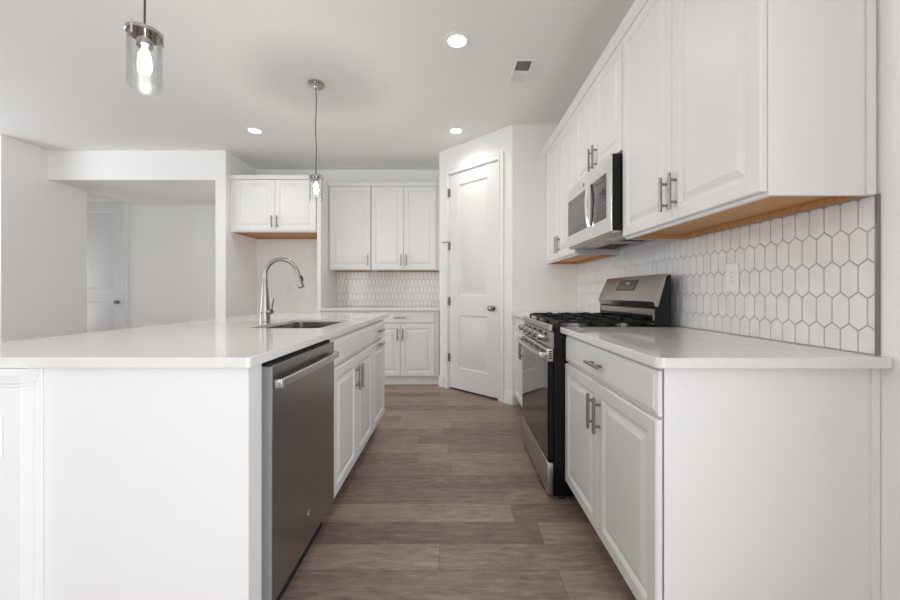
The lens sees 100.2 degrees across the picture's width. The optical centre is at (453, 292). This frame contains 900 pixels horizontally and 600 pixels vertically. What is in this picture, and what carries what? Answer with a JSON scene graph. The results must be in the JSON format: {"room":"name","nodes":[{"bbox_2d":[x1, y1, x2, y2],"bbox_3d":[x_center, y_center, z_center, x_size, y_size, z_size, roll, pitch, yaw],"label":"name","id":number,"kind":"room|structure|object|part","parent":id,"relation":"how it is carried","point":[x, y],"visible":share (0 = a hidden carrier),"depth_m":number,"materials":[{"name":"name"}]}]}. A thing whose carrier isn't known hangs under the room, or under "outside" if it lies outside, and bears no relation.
{"room":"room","nodes":[
{"label":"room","id":0,"kind":"room"},
{"bbox_2d":[0,134,86,341],"bbox_3d":[-5.600,-0.278,4.357,1.800,2.740,0.915,0,0,0],"label":"wall","id":1,"kind":"structure","parent":0,"point":[43,221],"depth_m":4.25,"materials":[{"name":"white paint"}]},
{"bbox_2d":[48,151,214,204],"bbox_3d":[-3.730,-1.478,4.985,1.940,0.340,1.270,0,0,0],"label":"wall header","id":2,"kind":"structure","parent":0,"point":[134,177],"depth_m":4.35,"materials":[{"name":"white paint"}]},
{"bbox_2d":[87,191,214,327],"bbox_3d":[-4.630,-0.278,5.670,3.740,2.740,0.100,0,0,0],"label":"wall","id":3,"kind":"structure","parent":0,"point":[171,248],"depth_m":5.62,"materials":[{"name":"white paint"}]},
{"bbox_2d":[87,197,127,332],"bbox_3d":[-5.322,-0.167,5.639,0.911,2.518,0.162,0,0,0],"label":"door","id":4,"kind":"structure","parent":3,"relation":"in","point":[107,217],"depth_m":5.63,"materials":[{"name":"white paint"}]},
{"bbox_2d":[215,151,256,318],"bbox_3d":[-2.700,-0.278,4.740,0.120,2.740,0.780,0,0,0],"label":"wall","id":5,"kind":"structure","parent":0,"point":[235,254],"depth_m":4.42,"materials":[{"name":"white paint"}]},
{"bbox_2d":[0,0,634,169],"bbox_3d":[-2.645,-1.698,0.560,7.910,0.100,10.320,0,0,0],"label":"ceiling","id":6,"kind":"structure","parent":0,"point":[72,78],"depth_m":2.85,"materials":[{"name":"white paint"}]},
{"bbox_2d":[124,0,163,73],"bbox_3d":[-1.090,-1.185,1.325,0.120,0.924,0.120,0,0,0],"label":"pendant lamp","id":7,"kind":"object","parent":6,"relation":"hanging from","point":[146,36],"visible":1,"depth_m":1.31,"materials":[{"name":"silver metal"}]},
{"bbox_3d":[-1.090,-1.272,1.325,0.012,0.693,0.010,0,0,0],"label":"cord","id":8,"kind":"part","parent":7,"relation":"part of","materials":[{"name":"grey plastic"}]},
{"bbox_3d":[-1.090,-0.834,1.325,0.030,0.056,0.030,0,0,0],"label":"stem","id":9,"kind":"part","parent":7,"relation":"part of","materials":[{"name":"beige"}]},
{"bbox_2d":[245,127,263,133],"bbox_3d":[-2.020,-1.643,3.810,0.176,0.008,0.176,0,0,0],"label":"recessed light","id":10,"kind":"object","parent":6,"relation":"in","point":[254,130],"visible":1,"depth_m":3.80,"materials":[{"name":"white paint"}]},
{"bbox_2d":[308,79,323,194],"bbox_3d":[-1.085,-1.185,2.957,0.120,0.924,0.120,0,0,0],"label":"pendant lamp","id":11,"kind":"object","parent":6,"relation":"hanging from","point":[315,84],"visible":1,"depth_m":2.95,"materials":[{"name":"silver metal"}]},
{"bbox_3d":[-1.085,-1.272,2.957,0.012,0.693,0.010,0,0,0],"label":"cord","id":12,"kind":"part","parent":11,"relation":"part of","materials":[{"name":"grey plastic"}]},
{"bbox_2d":[447,127,464,133],"bbox_3d":[0.020,-1.643,3.810,0.176,0.008,0.176,0,0,0],"label":"recessed light","id":13,"kind":"object","parent":6,"relation":"in","point":[452,130],"visible":1,"depth_m":3.80,"materials":[{"name":"white paint"}]},
{"bbox_2d":[444,31,470,48],"bbox_3d":[0.020,-1.643,2.450,0.176,0.008,0.176,0,0,0],"label":"recessed light","id":14,"kind":"object","parent":6,"relation":"in","point":[454,39],"visible":1,"depth_m":2.44,"materials":[{"name":"white paint"}]},
{"bbox_2d":[509,59,534,82],"bbox_3d":[0.500,-1.643,2.790,0.144,0.008,0.300,0,0,0],"label":"ceiling vent","id":15,"kind":"object","parent":6,"relation":"in","point":[522,68],"visible":1,"depth_m":2.78,"materials":[{"name":"white metal"}]},
{"bbox_2d":[257,170,439,313],"bbox_3d":[-0.775,-0.278,5.080,3.970,2.740,0.100,0,0,0],"label":"wall","id":16,"kind":"structure","parent":0,"point":[303,252],"depth_m":5.03,"materials":[{"name":"white paint"}]},
{"bbox_2d":[229,175,316,238],"bbox_3d":[-2.128,-1.052,4.706,1.019,0.668,0.639,0,0,0],"label":"upper cabinet","id":17,"kind":"object","parent":16,"relation":"attached to","point":[262,206],"visible":0.92,"depth_m":4.42,"materials":[{"name":"white paint"}]},
{"bbox_3d":[-2.349,-1.030,4.429,0.481,0.600,0.018,0,0,0],"label":"door","id":18,"kind":"part","parent":17,"relation":"part of","materials":[{"name":"white paint"}]},
{"bbox_3d":[-2.128,-1.361,4.442,1.017,0.050,0.056,0,0,0],"label":"moulding","id":19,"kind":"part","parent":17,"relation":"part of","materials":[{"name":"white paint"}]},
{"bbox_3d":[-1.863,-1.030,4.429,0.481,0.600,0.018,0,0,0],"label":"door","id":20,"kind":"part","parent":17,"relation":"part of","materials":[{"name":"white paint"}]},
{"bbox_2d":[329,187,375,271],"bbox_3d":[-1.303,-0.817,4.845,0.522,1.062,0.354,0,0,0],"label":"upper cabinet","id":21,"kind":"object","parent":16,"relation":"attached to","point":[349,207],"visible":0.93,"depth_m":4.70,"materials":[{"name":"white paint"}]},
{"bbox_2d":[328,182,439,186],"bbox_3d":[-0.870,-1.358,4.707,1.395,0.048,0.058,0,0,0],"label":"trim","id":22,"kind":"structure","parent":21,"relation":"on","point":[331,184],"depth_m":4.69,"materials":[{"name":"white paint"}]},
{"bbox_2d":[337,272,439,305],"bbox_3d":[-0.869,-0.054,5.026,1.396,0.462,0.007,0,0,0],"label":"tile backsplash","id":23,"kind":"structure","parent":16,"relation":"attached to","point":[353,288],"depth_m":5.02,"materials":[{"name":"grey tile"}]},
{"bbox_2d":[371,187,439,271],"bbox_3d":[-0.606,-0.817,4.845,0.864,1.062,0.354,0,0,0],"label":"upper cabinet","id":24,"kind":"object","parent":16,"relation":"attached to","point":[405,221],"visible":0.94,"depth_m":4.70,"materials":[{"name":"white paint"}]},
{"bbox_3d":[-0.832,-0.814,4.711,0.404,1.032,0.018,0,0,0],"label":"door","id":25,"kind":"part","parent":24,"relation":"part of","materials":[{"name":"white paint"}]},
{"bbox_3d":[-0.425,-0.814,4.711,0.404,1.032,0.018,0,0,0],"label":"door","id":26,"kind":"part","parent":24,"relation":"part of","materials":[{"name":"white paint"}]},
{"bbox_2d":[385,377,438,383],"bbox_3d":[-0.872,1.040,4.500,1.388,0.104,0.025,0,0,0],"label":"trim","id":27,"kind":"structure","parent":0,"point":[388,380],"depth_m":4.49,"materials":[{"name":"white paint"}]},
{"bbox_2d":[281,384,636,599],"bbox_3d":[-2.645,1.142,0.560,7.910,0.100,10.320,0,0,0],"label":"floor","id":28,"kind":"structure","parent":0,"point":[446,498],"depth_m":1.80,"materials":[{"name":"brown wood"}]},
{"bbox_2d":[0,368,36,599],"bbox_3d":[-1.271,0.650,2.054,0.192,0.884,2.073,0,0,0],"label":"wall","id":29,"kind":"structure","parent":28,"relation":"on","point":[16,384],"depth_m":1.03,"materials":[{"name":"white paint"}]},
{"bbox_2d":[0,415,2,458],"bbox_3d":[-1.270,0.392,1.025,0.074,0.120,0.008,0,0,0],"label":"wall outlet","id":30,"kind":"object","parent":29,"relation":"attached to","point":[1,416],"visible":1,"depth_m":1.02,"materials":[{"name":"white plastic"}]},
{"bbox_3d":[-1.271,0.233,1.103,0.192,0.050,0.173,0,0,0],"label":"cap moulding","id":31,"kind":"part","parent":29,"relation":"part of","materials":[{"name":"white paint"}]},
{"bbox_2d":[34,364,261,599],"bbox_3d":[-0.884,0.650,1.100,0.602,0.883,0.078,0,0,0],"label":"island end panel","id":32,"kind":"object","parent":28,"relation":"on","point":[148,481],"visible":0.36,"depth_m":1.07,"materials":[{"name":"white paint"}]},
{"bbox_2d":[262,340,338,599],"bbox_3d":[-0.838,0.656,1.466,0.620,0.872,0.612,0,0,0],"label":"dishwasher","id":33,"kind":"object","parent":28,"relation":"on","point":[298,386],"visible":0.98,"depth_m":1.33,"materials":[{"name":"silver metal"}]},
{"bbox_3d":[-0.537,0.284,1.465,0.018,0.030,0.570,0,0,0],"label":"handle","id":34,"kind":"part","parent":33,"relation":"part of","materials":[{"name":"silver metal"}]},
{"bbox_2d":[317,178,336,312],"bbox_3d":[-1.591,-0.143,4.729,0.044,2.470,0.598,0,0,0],"label":"panel","id":35,"kind":"object","parent":28,"relation":"on","point":[326,278],"visible":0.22,"depth_m":4.55,"materials":[{"name":"white paint"}]},
{"bbox_2d":[322,311,365,312],"bbox_3d":[-1.303,0.650,4.706,0.522,0.883,0.639,0,0,0],"label":"base cabinet","id":36,"kind":"object","parent":28,"relation":"on","point":[322,311],"visible":0.02,"depth_m":4.44,"materials":[{"name":"white paint"}]},
{"bbox_3d":[-1.303,0.289,4.429,0.514,0.131,0.018,0,0,0],"label":"drawer","id":37,"kind":"part","parent":36,"relation":"part of","materials":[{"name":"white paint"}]},
{"bbox_2d":[327,324,372,497],"bbox_3d":[-0.854,0.650,2.203,0.639,0.883,0.853,0,0,0],"label":"base cabinet","id":38,"kind":"object","parent":28,"relation":"on","point":[353,368],"visible":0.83,"depth_m":2.09,"materials":[{"name":"white paint"}]},
{"bbox_2d":[0,313,388,367],"bbox_3d":[-1.102,0.193,2.153,1.076,0.030,2.234,0,0,0],"label":"countertop","id":39,"kind":"structure","parent":38,"relation":"on","point":[240,341],"depth_m":1.32,"materials":[{"name":"white stone"}]},
{"bbox_2d":[259,257,303,323],"bbox_3d":[-1.007,-0.015,2.197,0.260,0.386,0.068,0,0,0],"label":"kitchen faucet","id":40,"kind":"object","parent":39,"relation":"on","point":[265,310],"visible":1,"depth_m":2.19,"materials":[{"name":"silver metal"}]},
{"bbox_3d":[-1.060,0.077,2.180,0.050,0.093,0.033,0,0,20],"label":"lever","id":41,"kind":"part","parent":40,"relation":"part of","materials":[{"name":"silver metal"}]},
{"bbox_3d":[-1.012,-0.140,2.200,0.212,0.136,0.024,0,0,0],"label":"spout","id":42,"kind":"part","parent":40,"relation":"part of","materials":[{"name":"silver metal"}]},
{"bbox_2d":[267,322,340,327],"bbox_3d":[-0.875,0.300,2.230,0.420,0.208,0.700,0,0,0],"label":"sink","id":43,"kind":"object","parent":39,"relation":"in","point":[295,324],"visible":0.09,"depth_m":2.56,"materials":[{"name":"silver metal"}]},
{"bbox_3d":[-0.577,0.672,1.990,0.018,0.612,0.420,0,0,0],"label":"door","id":44,"kind":"part","parent":38,"relation":"part of","materials":[{"name":"white paint"}]},
{"bbox_3d":[-0.551,0.487,2.171,0.034,0.142,0.014,0,0,0],"label":"handle","id":45,"kind":"part","parent":38,"relation":"part of","materials":[{"name":"silver metal"}]},
{"bbox_3d":[-0.551,0.487,2.235,0.034,0.142,0.014,0,0,0],"label":"handle","id":46,"kind":"part","parent":38,"relation":"part of","materials":[{"name":"silver metal"}]},
{"bbox_3d":[-0.577,0.672,2.415,0.018,0.612,0.420,0,0,0],"label":"door","id":47,"kind":"part","parent":38,"relation":"part of","materials":[{"name":"white paint"}]},
{"bbox_2d":[370,320,384,430],"bbox_3d":[-0.854,0.650,2.860,0.639,0.883,0.458,0,0,0],"label":"base cabinet","id":48,"kind":"object","parent":28,"relation":"on","point":[378,343],"visible":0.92,"depth_m":2.83,"materials":[{"name":"white paint"}]},
{"bbox_3d":[-0.577,0.289,2.860,0.018,0.131,0.450,0,0,0],"label":"drawer","id":49,"kind":"part","parent":48,"relation":"part of","materials":[{"name":"white paint"}]},
{"bbox_2d":[366,310,439,376],"bbox_3d":[-0.609,0.650,4.706,0.858,0.883,0.639,0,0,0],"label":"base cabinet","id":50,"kind":"object","parent":28,"relation":"on","point":[412,338],"visible":0.8,"depth_m":4.42,"materials":[{"name":"white paint"}]},
{"bbox_2d":[320,306,439,310],"bbox_3d":[-0.871,0.193,4.707,1.393,0.030,0.625,0,0,0],"label":"countertop","id":51,"kind":"structure","parent":50,"relation":"on","point":[336,308],"depth_m":4.39,"materials":[{"name":"white stone"}]},
{"bbox_3d":[-0.834,0.672,4.429,0.400,0.612,0.018,0,0,0],"label":"door","id":52,"kind":"part","parent":50,"relation":"part of","materials":[{"name":"white paint"}]},
{"bbox_3d":[-0.631,0.289,4.429,0.805,0.131,0.018,0,0,0],"label":"drawer","id":53,"kind":"part","parent":50,"relation":"part of","materials":[{"name":"white paint"}]},
{"bbox_3d":[-0.429,0.672,4.429,0.400,0.612,0.018,0,0,0],"label":"door","id":54,"kind":"part","parent":50,"relation":"part of","materials":[{"name":"white paint"}]},
{"bbox_2d":[515,316,524,405],"bbox_3d":[0.877,0.650,3.204,0.662,0.883,0.938,0,0,0],"label":"base cabinet","id":55,"kind":"object","parent":28,"relation":"on","point":[518,321],"visible":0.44,"depth_m":3.39,"materials":[{"name":"white paint"}]},
{"bbox_3d":[0.589,0.672,3.370,0.018,0.612,0.418,0,0,0],"label":"door","id":56,"kind":"part","parent":55,"relation":"part of","materials":[{"name":"white paint"}]},
{"bbox_3d":[0.589,0.289,3.159,0.018,0.131,0.840,0,0,0],"label":"drawer","id":57,"kind":"part","parent":55,"relation":"part of","materials":[{"name":"white paint"}]},
{"bbox_3d":[0.563,0.487,3.192,0.034,0.142,0.014,0,0,0],"label":"handle","id":58,"kind":"part","parent":55,"relation":"part of","materials":[{"name":"silver metal"}]},
{"bbox_2d":[511,311,582,318],"bbox_3d":[0.877,0.193,3.207,0.643,0.030,0.942,0,0,0],"label":"countertop","id":59,"kind":"structure","parent":55,"relation":"on","point":[521,314],"depth_m":3.43,"materials":[{"name":"white stone"}]},
{"bbox_2d":[516,274,670,498],"bbox_3d":[0.792,0.495,2.352,0.715,1.194,0.756,0,0,0],"label":"gas range","id":60,"kind":"object","parent":28,"relation":"on","point":[645,300],"visible":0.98,"depth_m":2.08,"materials":[{"name":"silver metal"}]},
{"bbox_3d":[0.454,0.328,2.352,0.038,0.021,0.700,0,0,0],"label":"handle","id":61,"kind":"part","parent":60,"relation":"part of","materials":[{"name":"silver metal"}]},
{"bbox_3d":[0.484,0.242,2.352,0.048,0.055,0.054,0,0,0],"label":"knob","id":62,"kind":"part","parent":60,"relation":"part of","materials":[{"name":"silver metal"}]},
{"bbox_3d":[0.495,0.622,2.352,0.002,0.516,0.734,0,0,0],"label":"glass","id":63,"kind":"part","parent":60,"relation":"part of","materials":[{"name":"black glass"}]},
{"bbox_3d":[0.484,0.242,2.217,0.048,0.055,0.054,0,0,0],"label":"knob","id":64,"kind":"part","parent":60,"relation":"part of","materials":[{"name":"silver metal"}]},
{"bbox_3d":[0.508,0.978,2.352,0.031,0.168,0.746,0,0,0],"label":"storage drawer","id":65,"kind":"part","parent":60,"relation":"part of","materials":[{"name":"silver metal"}]},
{"bbox_3d":[0.512,0.244,2.352,0.023,0.090,0.754,0,0,0],"label":"control panel","id":66,"kind":"part","parent":60,"relation":"part of","materials":[{"name":"silver metal"}]},
{"bbox_3d":[0.484,0.242,2.082,0.048,0.055,0.054,0,0,0],"label":"knob","id":67,"kind":"part","parent":60,"relation":"part of","materials":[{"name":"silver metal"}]},
{"bbox_3d":[0.510,0.625,2.352,0.027,0.525,0.746,0,0,0],"label":"oven door","id":68,"kind":"part","parent":60,"relation":"part of","materials":[{"name":"black metal"}]},
{"bbox_3d":[0.675,0.173,2.102,0.125,0.014,0.125,0,0,0],"label":"burner","id":69,"kind":"part","parent":60,"relation":"part of","materials":[{"name":"silver metal"}]},
{"bbox_2d":[532,318,650,330],"bbox_3d":[0.805,0.189,2.352,0.580,0.020,0.754,0,0,0],"label":"cooktop","id":70,"kind":"object","parent":60,"relation":"in","point":[541,324],"depth_m":2.08,"materials":[{"name":"black metal"}]},
{"bbox_3d":[0.945,0.173,2.102,0.090,0.014,0.090,0,0,0],"label":"burner","id":71,"kind":"part","parent":60,"relation":"part of","materials":[{"name":"silver metal"}]},
{"bbox_3d":[1.056,0.128,2.351,0.006,0.079,0.732,0,0,0],"label":"vent frame","id":72,"kind":"part","parent":60,"relation":"part of","materials":[{"name":"silver metal"}]},
{"bbox_2d":[565,336,879,599],"bbox_3d":[0.877,0.650,1.518,0.662,0.883,0.903,0,0,0],"label":"base cabinet","id":73,"kind":"object","parent":28,"relation":"on","point":[697,484],"visible":0.95,"depth_m":1.07,"materials":[{"name":"white paint"}]},
{"bbox_3d":[0.589,0.672,1.745,0.018,0.612,0.440,0,0,0],"label":"door","id":74,"kind":"part","parent":73,"relation":"part of","materials":[{"name":"white paint"}]},
{"bbox_3d":[0.563,0.487,1.554,0.034,0.142,0.014,0,0,0],"label":"handle","id":75,"kind":"part","parent":73,"relation":"part of","materials":[{"name":"silver metal"}]},
{"bbox_3d":[0.563,0.289,1.522,0.034,0.014,0.142,0,0,0],"label":"handle","id":76,"kind":"part","parent":73,"relation":"part of","materials":[{"name":"silver metal"}]},
{"bbox_3d":[0.563,0.487,1.490,0.034,0.142,0.014,0,0,0],"label":"handle","id":77,"kind":"part","parent":73,"relation":"part of","materials":[{"name":"silver metal"}]},
{"bbox_3d":[0.589,0.289,1.522,0.018,0.131,0.885,0,0,0],"label":"drawer","id":78,"kind":"part","parent":73,"relation":"part of","materials":[{"name":"white paint"}]},
{"bbox_3d":[0.589,0.672,1.300,0.018,0.612,0.440,0,0,0],"label":"door","id":79,"kind":"part","parent":73,"relation":"part of","materials":[{"name":"white paint"}]},
{"bbox_2d":[560,327,890,368],"bbox_3d":[0.877,0.193,1.500,0.643,0.030,0.939,0,0,0],"label":"countertop","id":80,"kind":"structure","parent":73,"relation":"on","point":[656,347],"depth_m":1.19,"materials":[{"name":"white stone"}]},
{"bbox_3d":[0.903,0.650,1.082,0.610,0.883,0.026,0,0,1],"label":"panel","id":81,"kind":"part","parent":73,"relation":"part of","materials":[{"name":"white paint"}]},
{"bbox_2d":[440,125,511,390],"bbox_3d":[0.236,-0.278,4.081,1.040,2.740,0.100,0,0,45],"label":"wall","id":82,"kind":"structure","parent":0,"point":[500,140],"depth_m":3.77,"materials":[{"name":"white paint"}]},
{"bbox_2d":[439,375,443,386],"bbox_3d":[-0.147,1.027,4.377,0.078,0.130,0.015,0,0,45],"label":"baseboard","id":83,"kind":"structure","parent":82,"relation":"attached to","point":[441,378],"depth_m":4.37,"materials":[{"name":"white paint"}]},
{"bbox_2d":[443,151,503,402],"bbox_3d":[0.208,-0.162,4.064,0.855,2.508,0.162,0,0,45],"label":"door","id":84,"kind":"structure","parent":82,"relation":"in","point":[473,242],"depth_m":4.03,"materials":[{"name":"white paint"}]},
{"bbox_3d":[0.378,0.157,3.831,0.060,0.060,0.068,0,0,45],"label":"knob","id":85,"kind":"part","parent":84,"relation":"part of","materials":[{"name":"silver metal"}]},
{"bbox_2d":[504,390,512,404],"bbox_3d":[0.535,1.027,3.705,0.099,0.130,0.015,0,0,45],"label":"baseboard","id":86,"kind":"structure","parent":82,"relation":"attached to","point":[507,394],"depth_m":3.70,"materials":[{"name":"white paint"}]},
{"bbox_2d":[512,125,576,404],"bbox_3d":[0.887,-0.278,3.723,0.645,2.740,0.115,0,0,0],"label":"wall","id":87,"kind":"structure","parent":0,"point":[537,285],"depth_m":3.68,"materials":[{"name":"white paint"}]},
{"bbox_2d":[568,153,652,248],"bbox_3d":[0.996,-0.521,2.352,0.402,0.426,0.756,0,0,0],"label":"microwave","id":88,"kind":"object","parent":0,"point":[595,203],"visible":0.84,"depth_m":2.20,"materials":[{"name":"silver metal"}]},
{"bbox_3d":[0.808,-0.532,2.280,0.026,0.262,0.024,0,0,0],"label":"handle","id":89,"kind":"part","parent":88,"relation":"part of","materials":[{"name":"silver metal"}]},
{"bbox_3d":[0.829,-0.530,2.352,0.008,0.408,0.756,0,0,0],"label":"door","id":90,"kind":"part","parent":88,"relation":"part of","materials":[{"name":"silver metal"}]},
{"bbox_3d":[0.824,-0.529,2.155,0.002,0.246,0.237,0,0,0],"label":"control panel","id":91,"kind":"part","parent":88,"relation":"part of","materials":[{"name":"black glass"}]},
{"bbox_2d":[578,0,899,599],"bbox_3d":[1.260,-0.278,0.560,0.100,2.740,10.320,0,0,0],"label":"wall","id":92,"kind":"structure","parent":0,"point":[887,11],"depth_m":1.05,"materials":[{"name":"white paint"}]},
{"bbox_2d":[546,111,618,263],"bbox_3d":[1.023,-0.814,3.205,0.354,1.068,0.940,0,0,0],"label":"upper cabinet","id":93,"kind":"object","parent":92,"relation":"attached to","point":[560,158],"visible":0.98,"depth_m":3.11,"materials":[{"name":"white paint"}]},
{"bbox_3d":[0.889,-0.811,3.365,0.018,1.038,0.414,0,0,0],"label":"door","id":94,"kind":"part","parent":93,"relation":"part of","materials":[{"name":"white paint"}]},
{"bbox_3d":[0.863,-0.405,3.123,0.034,0.142,0.014,0,0,0],"label":"handle","id":95,"kind":"part","parent":93,"relation":"part of","materials":[{"name":"silver metal"}]},
{"bbox_3d":[0.889,-0.811,2.946,0.018,1.038,0.414,0,0,0],"label":"door","id":96,"kind":"part","parent":93,"relation":"part of","materials":[{"name":"white paint"}]},
{"bbox_2d":[575,40,622,184],"bbox_3d":[1.023,-1.044,2.352,0.354,0.608,0.760,0,0,0],"label":"upper cabinet","id":97,"kind":"object","parent":92,"relation":"attached to","point":[599,115],"visible":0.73,"depth_m":2.25,"materials":[{"name":"white paint"}]},
{"bbox_3d":[0.889,-1.041,2.541,0.018,0.578,0.374,0,0,0],"label":"door","id":98,"kind":"part","parent":97,"relation":"part of","materials":[{"name":"white paint"}]},
{"bbox_3d":[0.863,-0.840,2.384,0.034,0.142,0.014,0,0,0],"label":"handle","id":99,"kind":"part","parent":97,"relation":"part of","materials":[{"name":"silver metal"}]},
{"bbox_3d":[0.863,-0.840,2.320,0.034,0.142,0.014,0,0,0],"label":"handle","id":100,"kind":"part","parent":97,"relation":"part of","materials":[{"name":"silver metal"}]},
{"bbox_3d":[0.889,-1.041,2.163,0.018,0.578,0.374,0,0,0],"label":"door","id":101,"kind":"part","parent":97,"relation":"part of","materials":[{"name":"white paint"}]},
{"bbox_2d":[577,194,880,354],"bbox_3d":[1.205,-0.075,2.373,0.010,0.504,2.613,0,0,0],"label":"tile backsplash","id":102,"kind":"structure","parent":92,"relation":"attached to","point":[812,277],"depth_m":1.38,"materials":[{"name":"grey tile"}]},
{"bbox_2d":[726,263,738,290],"bbox_3d":[1.198,-0.068,1.620,0.008,0.120,0.074,0,0,0],"label":"wall outlet","id":103,"kind":"object","parent":102,"relation":"attached to","point":[732,269],"visible":1,"depth_m":1.61,"materials":[{"name":"white plastic"}]},
{"bbox_2d":[729,269,734,284],"bbox_3d":[1.196,-0.068,1.620,0.003,0.068,0.034,0,0,0],"label":"receptacle","id":104,"kind":"object","parent":103,"relation":"attached to","point":[731,271],"depth_m":1.62,"materials":[{"name":"white plastic"}]},
{"bbox_3d":[1.205,-0.052,1.069,0.010,0.459,0.006,0,0,0],"label":"edge trim","id":105,"kind":"part","parent":102,"relation":"part of","materials":[{"name":"silver metal"}]},
{"bbox_2d":[623,0,875,239],"bbox_3d":[1.023,-0.814,1.519,0.354,1.068,0.900,0,0,0],"label":"upper cabinet","id":106,"kind":"object","parent":92,"relation":"attached to","point":[736,113],"visible":1,"depth_m":1.18,"materials":[{"name":"white paint"}]},
{"bbox_2d":[542,0,647,156],"bbox_3d":[0.885,-1.358,2.364,0.058,0.048,2.628,0,0,0],"label":"trim","id":107,"kind":"structure","parent":106,"relation":"on","point":[638,5],"depth_m":2.22,"materials":[{"name":"white paint"}]},
{"bbox_3d":[0.889,-0.811,1.745,0.018,1.038,0.440,0,0,0],"label":"door","id":108,"kind":"part","parent":106,"relation":"part of","materials":[{"name":"white paint"}]},
{"bbox_3d":[0.863,-0.405,1.554,0.034,0.142,0.014,0,0,0],"label":"handle","id":109,"kind":"part","parent":106,"relation":"part of","materials":[{"name":"silver metal"}]},
{"bbox_3d":[0.863,-0.405,1.490,0.034,0.142,0.014,0,0,0],"label":"handle","id":110,"kind":"part","parent":106,"relation":"part of","materials":[{"name":"silver metal"}]},
{"bbox_3d":[0.889,-0.811,1.300,0.018,1.038,0.440,0,0,0],"label":"door","id":111,"kind":"part","parent":106,"relation":"part of","materials":[{"name":"white paint"}]}
]}

